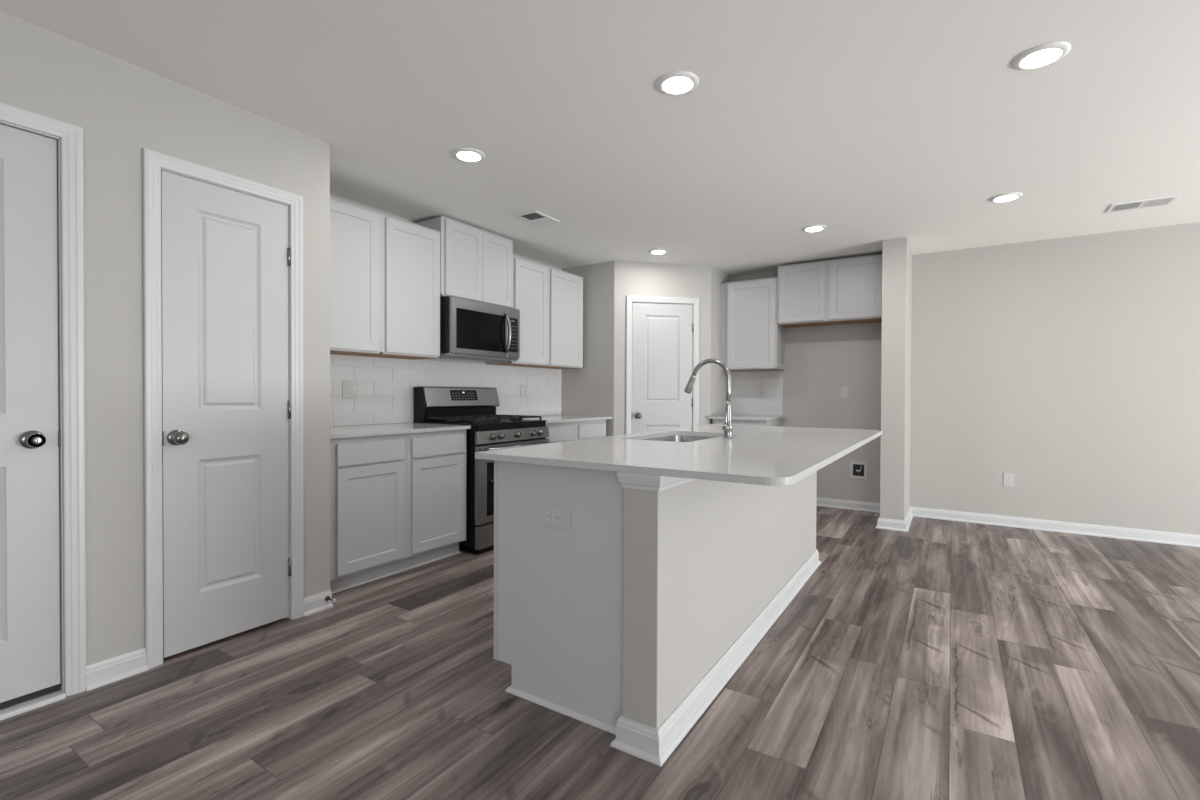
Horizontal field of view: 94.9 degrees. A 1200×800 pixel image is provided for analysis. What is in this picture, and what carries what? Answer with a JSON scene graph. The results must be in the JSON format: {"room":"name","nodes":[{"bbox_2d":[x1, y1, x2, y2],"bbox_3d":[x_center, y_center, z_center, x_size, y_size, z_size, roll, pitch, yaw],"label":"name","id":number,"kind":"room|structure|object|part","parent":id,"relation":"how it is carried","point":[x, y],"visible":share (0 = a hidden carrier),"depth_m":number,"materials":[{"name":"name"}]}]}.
{"room":"kitchen","nodes":[
{"label":"kitchen","id":0,"kind":"room"},
{"bbox_2d":[0,11,329,665],"bbox_3d":[-2.737,-0.110,0.969,0.120,2.438,4.681,1,1,33],"label":"wall","id":1,"kind":"structure","parent":0,"point":[122,108],"depth_m":2.19,"materials":[{"name":"beige paint"}]},
{"bbox_2d":[0,102,85,720],"bbox_3d":[-2.223,0.042,1.726,0.169,2.120,0.894,1,1,33],"label":"door","id":2,"kind":"structure","parent":1,"relation":"in","point":[43,556],"depth_m":2.00,"materials":[{"name":"white paint"}]},
{"bbox_3d":[-2.007,0.143,1.959,0.038,0.053,0.053,1,1,33],"label":"knob","id":3,"kind":"part","parent":2,"relation":"part of","materials":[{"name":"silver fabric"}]},
{"bbox_3d":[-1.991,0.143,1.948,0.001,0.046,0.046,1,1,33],"label":"knob","id":4,"kind":"part","parent":2,"relation":"part of","materials":[{"name":"silver metal"}]},
{"bbox_3d":[-2.006,0.142,2.043,0.030,0.060,0.004,1,1,33],"label":"strike plate","id":5,"kind":"part","parent":2,"relation":"part of","materials":[{"name":"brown metal"}]},
{"bbox_2d":[86,648,148,690],"bbox_3d":[-1.896,1.055,2.166,0.026,0.088,0.190,1,1,33],"label":"baseboard","id":6,"kind":"structure","parent":1,"relation":"attached to","point":[117,668],"depth_m":2.16,"materials":[{"name":"white paint"}]},
{"bbox_2d":[142,148,303,668],"bbox_3d":[-1.701,0.038,2.525,0.186,2.114,0.646,1,1,33],"label":"door","id":7,"kind":"structure","parent":1,"relation":"in","point":[223,252],"depth_m":2.47,"materials":[{"name":"white paint"}]},
{"bbox_3d":[-1.826,0.160,2.297,0.030,0.060,0.004,1,1,33],"label":"strike plate","id":8,"kind":"part","parent":7,"relation":"part of","materials":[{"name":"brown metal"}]},
{"bbox_3d":[-1.758,0.160,2.312,0.050,0.057,0.057,1,1,33],"label":"knob","id":9,"kind":"part","parent":7,"relation":"part of","materials":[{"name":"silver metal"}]},
{"bbox_2d":[304,590,332,616],"bbox_3d":[-1.459,1.049,2.849,0.026,0.088,0.153,1,1,33],"label":"baseboard","id":10,"kind":"structure","parent":1,"relation":"attached to","point":[315,603],"depth_m":2.85,"materials":[{"name":"white paint"}]},
{"bbox_2d":[325,596,335,602],"bbox_3d":[-1.401,1.041,2.872,0.071,0.026,0.026,1,1,33],"label":"door stop","id":11,"kind":"object","parent":1,"relation":"attached to","point":[327,598],"visible":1,"depth_m":2.88,"materials":[{"name":"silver metal"}]},
{"bbox_2d":[330,194,560,426],"bbox_3d":[-1.229,-0.145,4.615,0.120,2.438,3.087,1,1,33],"label":"wall","id":12,"kind":"structure","parent":0,"point":[331,195],"depth_m":4.21,"materials":[{"name":"beige paint"}]},
{"bbox_2d":[330,197,381,355],"bbox_3d":[-1.711,-0.759,3.437,0.324,0.920,0.590,1,1,33],"label":"upper cabinet","id":13,"kind":"object","parent":12,"relation":"attached to","point":[355,231],"visible":0.46,"depth_m":3.44,"materials":[{"name":"white paint"}]},
{"bbox_3d":[-1.730,-0.307,3.453,0.285,0.016,0.563,1,1,33],"label":"panel","id":14,"kind":"part","parent":13,"relation":"part of","materials":[{"name":"brown wood"}]},
{"bbox_2d":[356,214,440,359],"bbox_3d":[-1.419,-0.763,3.893,0.324,0.920,0.492,1,1,33],"label":"upper cabinet","id":15,"kind":"object","parent":12,"relation":"attached to","point":[410,252],"visible":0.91,"depth_m":3.79,"materials":[{"name":"white paint"}]},
{"bbox_3d":[-1.438,-0.311,3.909,0.285,0.016,0.464,1,1,33],"label":"panel","id":16,"kind":"part","parent":15,"relation":"part of","materials":[{"name":"brown wood"}]},
{"bbox_3d":[-1.288,-0.761,3.814,0.019,0.886,0.448,1,1,33],"label":"door","id":17,"kind":"part","parent":15,"relation":"part of","materials":[{"name":"white paint"}]},
{"bbox_2d":[330,354,560,426],"bbox_3d":[-1.207,-0.072,4.530,0.008,0.480,2.965,1,1,33],"label":"tile backsplash","id":18,"kind":"structure","parent":12,"relation":"attached to","point":[386,386],"depth_m":4.17,"materials":[{"name":"tile"}]},
{"bbox_2d":[342,381,357,398],"bbox_3d":[-1.697,-0.069,3.750,0.008,0.120,0.118,1,1,33],"label":"outlet plate","id":19,"kind":"object","parent":18,"relation":"attached to","point":[349,388],"visible":1,"depth_m":3.75,"materials":[{"name":"white plastic"}]},
{"bbox_2d":[520,385,528,397],"bbox_3d":[-0.722,-0.082,5.273,0.008,0.120,0.118,1,1,33],"label":"switch plate","id":20,"kind":"object","parent":18,"relation":"attached to","point":[524,389],"visible":1,"depth_m":5.27,"materials":[{"name":"white plastic"}]},
{"bbox_2d":[414,216,512,307],"bbox_3d":[-1.073,-1.054,4.419,0.334,0.585,0.770,1,1,33],"label":"upper cabinet","id":21,"kind":"object","parent":12,"relation":"attached to","point":[476,264],"visible":0.8,"depth_m":4.27,"materials":[{"name":"white paint"}]},
{"bbox_3d":[-1.032,-1.050,4.191,0.019,0.551,0.373,1,1,33],"label":"door","id":22,"kind":"part","parent":21,"relation":"part of","materials":[{"name":"white paint"}]},
{"bbox_2d":[438,296,519,361],"bbox_3d":[-1.015,-0.543,4.384,0.462,0.430,0.760,1,1,33],"label":"microwave","id":23,"kind":"object","parent":21,"relation":"attached to","point":[470,330],"visible":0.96,"depth_m":4.21,"materials":[{"name":"silver metal"}]},
{"bbox_3d":[-0.928,-0.549,4.241,0.031,0.408,0.590,1,1,33],"label":"door","id":24,"kind":"part","parent":23,"relation":"part of","materials":[{"name":"silver metal"}]},
{"bbox_3d":[-0.742,-0.539,4.444,0.068,0.327,0.027,1,1,33],"label":"handle","id":25,"kind":"part","parent":23,"relation":"part of","materials":[{"name":"metal"}]},
{"bbox_3d":[-0.726,-0.552,4.556,0.031,0.408,0.155,1,1,33],"label":"control panel","id":26,"kind":"part","parent":23,"relation":"part of","materials":[{"name":"silver metal"}]},
{"bbox_3d":[-0.836,-1.053,4.497,0.019,0.551,0.346,1,1,33],"label":"door","id":27,"kind":"part","parent":21,"relation":"part of","materials":[{"name":"white paint"}]},
{"bbox_2d":[485,255,547,366],"bbox_3d":[-0.736,-0.772,4.959,0.324,0.920,0.498,1,1,33],"label":"upper cabinet","id":28,"kind":"object","parent":12,"relation":"attached to","point":[530,278],"visible":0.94,"depth_m":4.87,"materials":[{"name":"white paint"}]},
{"bbox_3d":[-0.754,-0.320,4.975,0.285,0.016,0.472,1,1,33],"label":"panel","id":29,"kind":"part","parent":28,"relation":"part of","materials":[{"name":"brown wood"}]},
{"bbox_3d":[-0.606,-0.770,4.879,0.019,0.886,0.444,1,1,33],"label":"door","id":30,"kind":"part","parent":28,"relation":"part of","materials":[{"name":"white paint"}]},
{"bbox_2d":[532,266,582,368],"bbox_3d":[-0.447,-0.776,5.411,0.324,0.920,0.574,1,1,33],"label":"upper cabinet","id":31,"kind":"object","parent":12,"relation":"attached to","point":[565,289],"visible":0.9,"depth_m":5.30,"materials":[{"name":"white paint"}]},
{"bbox_3d":[-0.465,-0.324,5.427,0.285,0.016,0.546,1,1,33],"label":"panel","id":32,"kind":"part","parent":31,"relation":"part of","materials":[{"name":"brown wood"}]},
{"bbox_3d":[-0.321,-0.774,5.324,0.019,0.886,0.507,1,1,33],"label":"door","id":33,"kind":"part","parent":31,"relation":"part of","materials":[{"name":"white paint"}]},
{"bbox_2d":[561,261,613,436],"bbox_3d":[-0.105,-0.153,5.657,0.650,2.438,0.120,1,1,33],"label":"wall","id":34,"kind":"structure","parent":0,"point":[588,390],"depth_m":5.54,"materials":[{"name":"beige paint"}]},
{"bbox_2d":[0,0,1199,275],"bbox_3d":[1.522,-1.358,0.744,8.905,0.100,9.155,1,1,33],"label":"ceiling","id":35,"kind":"structure","parent":0,"point":[871,122],"depth_m":2.50,"materials":[{"name":"paint"}]},
{"bbox_2d":[452,148,484,161],"bbox_3d":[-0.718,-1.335,3.019,0.178,0.016,0.178,1,1,33],"label":"recessed light","id":36,"kind":"object","parent":35,"relation":"in","point":[463,154],"visible":1,"depth_m":2.99,"materials":[{"name":"white plastic"}]},
{"bbox_2d":[515,210,560,225],"bbox_3d":[-0.461,-1.351,4.109,0.195,0.008,0.300,1,1,33],"label":"ceiling vent","id":37,"kind":"object","parent":35,"relation":"in","point":[535,217],"visible":1,"depth_m":4.09,"materials":[{"name":"white metal"}]},
{"bbox_2d":[649,249,667,253],"bbox_3d":[0.534,-1.353,5.043,0.178,0.016,0.178,1,1,33],"label":"recessed light","id":38,"kind":"object","parent":35,"relation":"in","point":[653,251],"visible":1,"depth_m":5.01,"materials":[{"name":"white plastic"}]},
{"bbox_2d":[656,71,698,94],"bbox_3d":[0.326,-1.323,2.315,0.178,0.016,0.178,1,1,33],"label":"recessed light","id":39,"kind":"object","parent":35,"relation":"in","point":[675,82],"visible":1,"depth_m":2.29,"materials":[{"name":"white plastic"}]},
{"bbox_2d":[802,225,825,231],"bbox_3d":[1.678,-1.340,4.321,0.178,0.016,0.178,1,1,33],"label":"recessed light","id":40,"kind":"object","parent":35,"relation":"in","point":[811,228],"visible":1,"depth_m":4.29,"materials":[{"name":"white plastic"}]},
{"bbox_2d":[989,192,1022,202],"bbox_3d":[2.673,-1.328,3.629,0.178,0.016,0.178,1,1,33],"label":"recessed light","id":41,"kind":"object","parent":35,"relation":"in","point":[1005,197],"visible":1,"depth_m":3.60,"materials":[{"name":"white plastic"}]},
{"bbox_2d":[1012,41,1070,69],"bbox_3d":[1.696,-1.315,2.120,0.178,0.016,0.178,1,1,33],"label":"recessed light","id":42,"kind":"object","parent":35,"relation":"in","point":[1043,55],"visible":1,"depth_m":2.10,"materials":[{"name":"white plastic"}]},
{"bbox_2d":[1105,195,1180,212],"bbox_3d":[3.680,-1.329,3.747,0.330,0.008,0.205,1,1,33],"label":"ceiling vent","id":43,"kind":"object","parent":35,"relation":"in","point":[1162,201],"visible":1,"depth_m":3.74,"materials":[{"name":"white metal"}]},
{"bbox_2d":[0,506,1199,799],"bbox_3d":[1.438,1.130,0.745,9.282,0.001,11.769,1,1,33],"label":"floor","id":44,"kind":"structure","parent":0,"point":[937,659],"depth_m":2.03,"materials":[{"name":"plastic"}]},
{"bbox_2d":[330,433,406,593],"bbox_3d":[-1.601,0.645,3.361,0.620,0.881,0.561,1,1,33],"label":"base cabinet","id":45,"kind":"object","parent":44,"relation":"on","point":[368,474],"visible":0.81,"depth_m":3.20,"materials":[{"name":"white paint"}]},
{"bbox_3d":[-1.413,1.081,3.245,0.012,0.013,0.561,1,1,33],"label":"shoe molding","id":46,"kind":"part","parent":45,"relation":"part of","materials":[{"name":"white paint"}]},
{"bbox_3d":[-1.330,0.305,3.221,0.019,0.124,0.441,1,1,33],"label":"drawer","id":47,"kind":"part","parent":45,"relation":"part of","materials":[{"name":"white paint"}]},
{"bbox_3d":[-1.332,0.677,3.225,0.019,0.591,0.441,1,1,33],"label":"door","id":48,"kind":"part","parent":45,"relation":"part of","materials":[{"name":"white paint"}]},
{"bbox_2d":[330,423,470,438],"bbox_3d":[-1.455,0.191,3.567,0.634,0.023,1.070,1,1,33],"label":"countertop","id":49,"kind":"structure","parent":45,"relation":"on","point":[396,428],"depth_m":3.49,"materials":[{"name":"white stone"}]},
{"bbox_2d":[399,429,465,571],"bbox_3d":[-1.315,0.641,3.808,0.620,0.881,0.498,1,1,33],"label":"base cabinet","id":50,"kind":"object","parent":44,"relation":"on","point":[436,460],"visible":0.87,"depth_m":3.62,"materials":[{"name":"white paint"}]},
{"bbox_3d":[-1.127,1.077,3.692,0.012,0.013,0.498,1,1,33],"label":"shoe molding","id":51,"kind":"part","parent":50,"relation":"part of","materials":[{"name":"white paint"}]},
{"bbox_3d":[-1.061,0.301,3.642,0.019,0.124,0.439,1,1,33],"label":"drawer","id":52,"kind":"part","parent":50,"relation":"part of","materials":[{"name":"white paint"}]},
{"bbox_3d":[-1.063,0.673,3.646,0.019,0.591,0.439,1,1,33],"label":"door","id":53,"kind":"part","parent":50,"relation":"part of","materials":[{"name":"white paint"}]},
{"bbox_2d":[414,387,550,553],"bbox_3d":[-0.892,0.488,4.323,0.735,1.179,0.798,1,1,33],"label":"gas range","id":54,"kind":"object","parent":44,"relation":"on","point":[475,407],"visible":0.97,"depth_m":4.08,"materials":[{"name":"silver metal"}]},
{"bbox_2d":[414,419,546,431],"bbox_3d":[-0.923,0.190,4.341,0.653,0.052,0.798,1,1,33],"label":"cooktop","id":55,"kind":"object","parent":54,"relation":"in","point":[496,425],"depth_m":4.13,"materials":[{"name":"black metal"}]},
{"bbox_3d":[-0.674,1.060,4.189,0.057,0.038,0.738,1,1,33],"label":"kick plate","id":56,"kind":"part","parent":54,"relation":"part of","materials":[{"name":"black metal"}]},
{"bbox_3d":[-0.645,0.962,4.170,0.033,0.158,0.794,1,1,33],"label":"storage drawer","id":57,"kind":"part","parent":54,"relation":"part of","materials":[{"name":"silver metal"}]},
{"bbox_3d":[-0.757,0.264,3.925,0.039,0.051,0.051,1,1,33],"label":"knob","id":58,"kind":"part","parent":54,"relation":"part of","materials":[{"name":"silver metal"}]},
{"bbox_3d":[-0.710,0.264,3.999,0.039,0.051,0.051,1,1,33],"label":"knob","id":59,"kind":"part","parent":54,"relation":"part of","materials":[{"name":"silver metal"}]},
{"bbox_3d":[-0.644,0.594,4.165,0.033,0.549,0.794,1,1,33],"label":"oven door","id":60,"kind":"part","parent":54,"relation":"part of","materials":[{"name":"silver metal"}]},
{"bbox_3d":[-0.641,0.263,4.161,0.037,0.092,0.796,1,1,33],"label":"control panel","id":61,"kind":"part","parent":54,"relation":"part of","materials":[{"name":"silver metal"}]},
{"bbox_3d":[-0.606,0.347,4.139,0.057,0.023,0.698,1,1,33],"label":"handle","id":62,"kind":"part","parent":54,"relation":"part of","materials":[{"name":"metal"}]},
{"bbox_3d":[-0.615,0.262,4.147,0.039,0.051,0.051,1,1,33],"label":"knob","id":63,"kind":"part","parent":54,"relation":"part of","materials":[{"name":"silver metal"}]},
{"bbox_3d":[-0.518,0.261,4.299,0.039,0.051,0.051,1,1,33],"label":"knob","id":64,"kind":"part","parent":54,"relation":"part of","materials":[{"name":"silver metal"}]},
{"bbox_2d":[546,422,575,442],"bbox_3d":[-0.600,0.631,4.925,0.620,0.881,0.494,1,1,33],"label":"base cabinet","id":65,"kind":"object","parent":44,"relation":"on","point":[564,431],"visible":0.12,"depth_m":4.77,"materials":[{"name":"white paint"}]},
{"bbox_2d":[523,415,611,423],"bbox_3d":[-0.437,0.177,5.156,0.634,0.023,1.084,1,1,33],"label":"countertop","id":66,"kind":"structure","parent":65,"relation":"on","point":[554,418],"depth_m":5.07,"materials":[{"name":"white stone"}]},
{"bbox_2d":[575,419,605,439],"bbox_3d":[-0.326,0.627,5.352,0.620,0.881,0.518,1,1,33],"label":"base cabinet","id":67,"kind":"object","parent":44,"relation":"on","point":[592,428],"visible":0.18,"depth_m":5.15,"materials":[{"name":"white paint"}]},
{"bbox_3d":[-0.070,0.288,5.189,0.019,0.124,0.454,1,1,33],"label":"drawer","id":68,"kind":"part","parent":67,"relation":"part of","materials":[{"name":"white paint"}]},
{"bbox_2d":[494,460,820,766],"bbox_3d":[0.518,0.660,2.887,0.759,0.882,2.413,1,1,33],"label":"kitchen island","id":69,"kind":"object","parent":44,"relation":"on","point":[628,622],"visible":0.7,"depth_m":1.96,"materials":[{"name":"beige paint"}]},
{"bbox_2d":[541,504,570,530],"bbox_3d":[-0.160,0.419,1.970,0.132,0.080,0.007,1,1,33],"label":"outlet plate","id":70,"kind":"object","parent":69,"relation":"attached to","point":[558,517],"visible":1,"depth_m":1.97,"materials":[{"name":"white plastic"}]},
{"bbox_2d":[547,512,553,520],"bbox_3d":[-0.179,0.418,1.979,0.032,0.027,0.002,1,1,33],"label":"receptacle","id":71,"kind":"object","parent":70,"relation":"attached to","point":[550,515],"depth_m":1.98,"materials":[{"name":"plastic"}]},
{"bbox_2d":[556,514,562,521],"bbox_3d":[-0.144,0.419,1.957,0.032,0.027,0.002,1,1,33],"label":"receptacle","id":72,"kind":"object","parent":70,"relation":"attached to","point":[559,517],"depth_m":1.96,"materials":[{"name":"plastic"}]},
{"bbox_3d":[0.462,1.091,2.895,0.514,0.017,2.242,1,1,33],"label":"shoe molding","id":73,"kind":"part","parent":69,"relation":"part of","materials":[{"name":"white paint"}]},
{"bbox_3d":[0.727,0.246,2.750,0.240,0.050,2.386,1,1,33],"label":"crown molding","id":74,"kind":"part","parent":69,"relation":"part of","materials":[{"name":"white paint"}]},
{"bbox_2d":[475,424,881,485],"bbox_3d":[0.668,0.208,2.820,1.168,0.023,2.443,1,1,33],"label":"island countertop","id":75,"kind":"structure","parent":69,"relation":"on","point":[756,455],"depth_m":2.12,"materials":[{"name":"white stone"}]},
{"bbox_2d":[643,435,715,441],"bbox_3d":[0.439,0.317,2.982,0.417,0.200,0.747,1,1,33],"label":"sink","id":76,"kind":"object","parent":75,"relation":"in","point":[673,438],"visible":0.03,"depth_m":3.31,"materials":[{"name":"metal"}]},
{"bbox_2d":[684,359,732,437],"bbox_3d":[0.566,-0.012,2.907,0.271,0.414,0.072,1,1,33],"label":"faucet","id":77,"kind":"object","parent":75,"relation":"on","point":[727,427],"visible":1,"depth_m":2.85,"materials":[{"name":"metal"}]},
{"bbox_3d":[0.586,-0.102,2.907,0.215,0.234,0.024,1,1,33],"label":"spout","id":78,"kind":"part","parent":77,"relation":"part of","materials":[{"name":"metal"}]},
{"bbox_3d":[0.729,1.056,2.755,0.253,0.094,2.413,1,1,33],"label":"baseboard","id":79,"kind":"part","parent":69,"relation":"part of","materials":[{"name":"white paint"}]},
{"bbox_2d":[712,418,782,426],"bbox_3d":[1.523,0.631,5.686,0.544,0.881,0.620,1,1,33],"label":"base cabinet","id":80,"kind":"object","parent":44,"relation":"on","point":[777,422],"visible":0.11,"depth_m":5.43,"materials":[{"name":"white paint"}]},
{"bbox_3d":[1.363,0.291,5.428,0.485,0.124,0.019,1,1,33],"label":"drawer","id":81,"kind":"part","parent":80,"relation":"part of","materials":[{"name":"white paint"}]},
{"bbox_2d":[708,415,783,420],"bbox_3d":[1.516,0.179,5.678,0.591,0.023,0.634,1,1,33],"label":"countertop","id":82,"kind":"structure","parent":80,"relation":"on","point":[734,417],"depth_m":5.51,"materials":[{"name":"white stone"}]},
{"bbox_2d":[614,261,710,435],"bbox_3d":[0.620,-0.149,5.581,1.006,2.438,0.120,0,1,-10],"label":"wall","id":83,"kind":"structure","parent":0,"point":[630,278],"depth_m":5.50,"materials":[{"name":"beige paint"}]},
{"bbox_2d":[626,296,698,433],"bbox_3d":[0.621,0.020,5.548,0.756,2.100,0.186,0,1,-10],"label":"door","id":84,"kind":"structure","parent":83,"relation":"in","point":[662,333],"depth_m":5.52,"materials":[{"name":"white paint"}]},
{"bbox_2d":[710,266,730,423],"bbox_3d":[1.232,-0.150,5.890,0.120,2.438,0.580,1,1,33],"label":"wall","id":85,"kind":"structure","parent":0,"point":[718,377],"depth_m":5.75,"materials":[{"name":"beige paint"}]},
{"bbox_2d":[880,237,912,519],"bbox_3d":[2.646,-0.133,4.914,0.185,2.438,0.698,1,1,33],"label":"pillar","id":86,"kind":"structure","parent":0,"point":[897,257],"depth_m":4.63,"materials":[{"name":"beige paint"}]},
{"bbox_2d":[731,222,1199,534],"bbox_3d":[3.953,-0.123,4.563,8.905,2.438,0.120,1,1,33],"label":"wall","id":87,"kind":"structure","parent":0,"point":[1069,367],"depth_m":4.64,"materials":[{"name":"beige paint"}]},
{"bbox_2d":[720,277,784,370],"bbox_3d":[1.602,-0.772,5.798,0.588,0.920,0.324,1,1,33],"label":"upper cabinet","id":88,"kind":"object","parent":87,"relation":"attached to","point":[753,340],"depth_m":5.66,"materials":[{"name":"white paint"}]},
{"bbox_3d":[1.372,-0.773,5.957,0.030,0.908,0.304,1,1,33],"label":"filler strip","id":89,"kind":"part","parent":88,"relation":"part of","materials":[{"name":"white wood"}]},
{"bbox_3d":[1.623,-0.320,5.811,0.532,0.016,0.285,1,1,33],"label":"panel","id":90,"kind":"part","parent":88,"relation":"part of","materials":[{"name":"brown wood"}]},
{"bbox_2d":[730,370,782,415],"bbox_3d":[1.679,-0.076,5.943,0.575,0.480,0.008,1,1,33],"label":"tile backsplash","id":91,"kind":"structure","parent":87,"relation":"attached to","point":[744,384],"depth_m":5.94,"materials":[{"name":"tile"}]},
{"bbox_2d":[757,386,763,397],"bbox_3d":[1.722,-0.086,5.905,0.072,0.118,0.007,1,1,33],"label":"switch plate","id":92,"kind":"object","parent":91,"relation":"attached to","point":[760,389],"visible":1,"depth_m":5.90,"materials":[{"name":"white plastic"}]},
{"bbox_2d":[777,254,881,327],"bbox_3d":[2.262,-1.041,5.373,0.974,0.585,0.324,1,1,33],"label":"upper cabinet","id":93,"kind":"object","parent":87,"relation":"attached to","point":[842,291],"visible":0.79,"depth_m":5.25,"materials":[{"name":"white paint"}]},
{"bbox_3d":[1.969,-1.041,5.379,0.435,0.551,0.019,1,1,33],"label":"door","id":94,"kind":"part","parent":93,"relation":"part of","materials":[{"name":"white paint"}]},
{"bbox_3d":[2.271,-0.756,5.393,0.947,0.016,0.285,1,1,33],"label":"panel","id":95,"kind":"part","parent":93,"relation":"part of","materials":[{"name":"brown wood"}]},
{"bbox_3d":[2.379,-1.037,5.117,0.462,0.551,0.019,1,1,33],"label":"door","id":96,"kind":"part","parent":93,"relation":"part of","materials":[{"name":"white paint"}]},
{"bbox_2d":[841,386,848,397],"bbox_3d":[2.426,-0.081,5.465,0.072,0.118,0.007,1,1,33],"label":"outlet plate","id":97,"kind":"object","parent":87,"relation":"attached to","point":[844,389],"visible":1,"depth_m":5.46,"materials":[{"name":"white plastic"}]},
{"bbox_2d":[850,461,866,479],"bbox_3d":[2.529,0.688,5.394,0.156,0.172,0.033,1,1,33],"label":"outlet box","id":98,"kind":"object","parent":87,"relation":"attached to","point":[858,469],"visible":1,"depth_m":5.40,"materials":[{"name":"white plastic"}]},
{"bbox_2d":[816,497,1199,546],"bbox_3d":[4.369,1.067,3.407,6.694,0.088,1.394,1,1,33],"label":"baseboard","id":99,"kind":"structure","parent":87,"relation":"attached to","point":[1183,539],"depth_m":4.64,"materials":[{"name":"white paint"}]},
{"bbox_2d":[1004,473,1013,486],"bbox_3d":[3.534,0.690,4.762,0.074,0.120,0.007,1,1,33],"label":"outlet plate","id":100,"kind":"object","parent":87,"relation":"attached to","point":[1008,477],"visible":1,"depth_m":4.76,"materials":[{"name":"white plastic"}]}
]}

